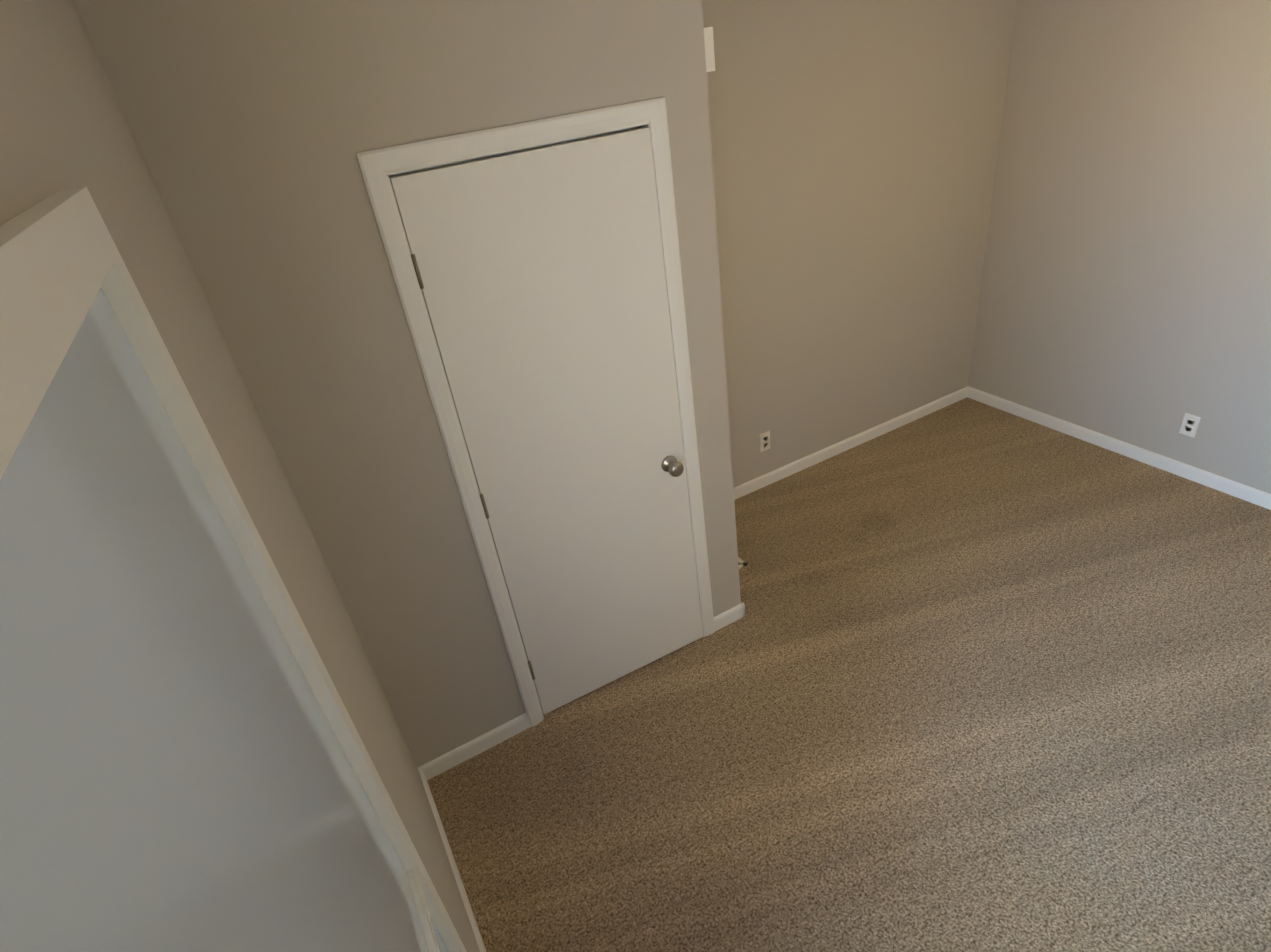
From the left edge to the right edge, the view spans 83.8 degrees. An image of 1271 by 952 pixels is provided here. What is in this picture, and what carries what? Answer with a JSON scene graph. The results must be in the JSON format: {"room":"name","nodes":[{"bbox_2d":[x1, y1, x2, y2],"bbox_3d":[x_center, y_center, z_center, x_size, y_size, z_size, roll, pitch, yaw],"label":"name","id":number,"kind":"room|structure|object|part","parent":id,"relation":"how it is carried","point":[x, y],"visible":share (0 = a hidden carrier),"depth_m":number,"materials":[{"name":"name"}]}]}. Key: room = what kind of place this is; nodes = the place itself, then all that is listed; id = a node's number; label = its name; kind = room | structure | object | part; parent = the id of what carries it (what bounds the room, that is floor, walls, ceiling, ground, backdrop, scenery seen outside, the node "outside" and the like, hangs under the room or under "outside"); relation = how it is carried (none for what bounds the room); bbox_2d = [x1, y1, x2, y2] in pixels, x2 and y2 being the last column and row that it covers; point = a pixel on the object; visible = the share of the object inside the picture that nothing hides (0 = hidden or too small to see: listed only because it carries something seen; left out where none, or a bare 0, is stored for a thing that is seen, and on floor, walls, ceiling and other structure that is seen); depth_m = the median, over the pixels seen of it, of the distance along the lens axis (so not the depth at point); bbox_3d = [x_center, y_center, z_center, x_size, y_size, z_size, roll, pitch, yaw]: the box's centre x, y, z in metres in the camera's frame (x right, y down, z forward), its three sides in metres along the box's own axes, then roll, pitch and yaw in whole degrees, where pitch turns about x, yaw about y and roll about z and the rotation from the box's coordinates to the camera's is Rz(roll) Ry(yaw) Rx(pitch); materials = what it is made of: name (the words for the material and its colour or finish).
{"room":"empty bedroom","nodes":[
{"label":"empty bedroom","id":0,"kind":"room"},
{"bbox_2d":[0,0,479,951],"bbox_3d":[-0.146,0.734,0.529,0.120,2.740,3.630,-22,34,-21],"label":"wall","id":1,"kind":"structure","parent":0,"point":[64,124],"depth_m":1.17,"materials":[{"name":"beige paint"}]},
{"bbox_2d":[0,186,466,951],"bbox_3d":[-0.013,0.917,0.584,0.022,2.060,1.520,-22,34,-21],"label":"door","id":2,"kind":"structure","parent":1,"relation":"in","point":[186,762],"depth_m":0.42,"materials":[{"name":"white wood"}]},
{"bbox_2d":[418,768,486,951],"bbox_3d":[0.050,1.817,1.288,0.013,0.072,3.510,-22,34,-21],"label":"baseboard","id":3,"kind":"structure","parent":1,"relation":"attached to","point":[472,920],"depth_m":2.30,"materials":[{"name":"white wood"}]},
{"bbox_2d":[73,0,740,767],"bbox_3d":[-0.362,-0.297,2.274,1.480,2.740,0.120,-22,34,-21],"label":"wall","id":4,"kind":"structure","parent":0,"point":[257,126],"depth_m":1.86,"materials":[{"name":"beige paint"}]},
{"bbox_2d":[418,713,530,779],"bbox_3d":[-0.613,1.041,2.724,0.438,0.072,0.013,-22,34,-21],"label":"baseboard","id":5,"kind":"structure","parent":4,"relation":"attached to","point":[471,748],"depth_m":2.72,"materials":[{"name":"white wood"}]},
{"bbox_2d":[356,97,714,726],"bbox_3d":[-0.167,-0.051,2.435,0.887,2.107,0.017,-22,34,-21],"label":"door frame","id":6,"kind":"structure","parent":4,"relation":"attached to","point":[377,166],"depth_m":2.10,"materials":[{"name":"white wood"}]},
{"bbox_2d":[389,127,702,714],"bbox_3d":[-0.157,-0.018,2.435,0.763,2.025,0.104,-21,33,-20],"label":"closet door","id":7,"kind":"structure","parent":4,"relation":"in","point":[540,275],"depth_m":2.28,"materials":[{"name":"white wood"}]},
{"bbox_3d":[0.139,-0.032,2.579,0.065,0.065,0.069,-21,33,-20],"label":"knob","id":8,"kind":"part","parent":7,"relation":"part of","materials":[{"name":"silver metal"}]},
{"bbox_2d":[704,27,714,71],"bbox_3d":[0.170,-1.287,2.149,0.040,0.112,0.196,-22,34,-21],"label":"box","id":9,"kind":"object","parent":4,"relation":"attached to","point":[709,49],"visible":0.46,"depth_m":2.07,"materials":[{"name":"white plastic"}]},
{"bbox_2d":[714,602,745,630],"bbox_3d":[0.417,0.627,3.152,0.168,0.072,0.013,-22,34,-21],"label":"baseboard","id":10,"kind":"structure","parent":4,"relation":"attached to","point":[728,617],"depth_m":3.14,"materials":[{"name":"white wood"}]},
{"bbox_2d":[427,397,1270,951],"bbox_3d":[1.552,1.055,2.339,4.140,0.100,4.540,-22,34,-21],"label":"floor","id":11,"kind":"structure","parent":0,"point":[967,675],"depth_m":2.57,"materials":[{"name":"carpet"}]},
{"bbox_2d":[738,557,746,568],"bbox_3d":[0.420,0.404,3.578,0.145,0.010,0.285,-22,34,-21],"label":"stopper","id":12,"kind":"object","parent":11,"relation":"on","point":[741,563],"visible":0.06,"depth_m":3.50,"materials":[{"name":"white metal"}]},
{"bbox_2d":[702,0,1016,487],"bbox_3d":[0.303,-1.035,3.324,4.140,2.740,0.120,-22,34,-21],"label":"wall","id":13,"kind":"structure","parent":0,"point":[854,146],"depth_m":3.59,"materials":[{"name":"beige paint"}]},
{"bbox_2d":[759,430,769,452],"bbox_3d":[0.721,-0.191,3.938,0.070,0.115,0.007,-22,34,-21],"label":"outlet","id":14,"kind":"object","parent":13,"relation":"attached to","point":[764,441],"visible":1,"depth_m":3.93,"materials":[{"name":"white plastic"}]},
{"bbox_2d":[733,386,967,499],"bbox_3d":[1.143,-0.136,4.227,2.420,0.072,0.013,-22,34,-21],"label":"baseboard","id":15,"kind":"structure","parent":13,"relation":"attached to","point":[762,481],"depth_m":4.27,"materials":[{"name":"white wood"}]},
{"bbox_2d":[968,0,1270,493],"bbox_3d":[3.143,-0.823,2.283,0.120,2.740,4.420,-22,34,-21],"label":"wall","id":16,"kind":"structure","parent":0,"point":[1125,292],"depth_m":3.44,"materials":[{"name":"beige paint"}]},
{"bbox_2d":[967,386,1270,509],"bbox_3d":[2.876,0.017,3.553,0.013,0.072,2.863,-22,34,-21],"label":"baseboard","id":17,"kind":"structure","parent":16,"relation":"attached to","point":[1221,483],"depth_m":3.84,"materials":[{"name":"white wood"}]},
{"bbox_2d":[1179,413,1200,437],"bbox_3d":[2.773,-0.253,3.544,0.007,0.115,0.070,-22,34,-21],"label":"outlet","id":18,"kind":"object","parent":16,"relation":"attached to","point":[1190,424],"visible":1,"depth_m":3.54,"materials":[{"name":"white plastic"}]}
]}

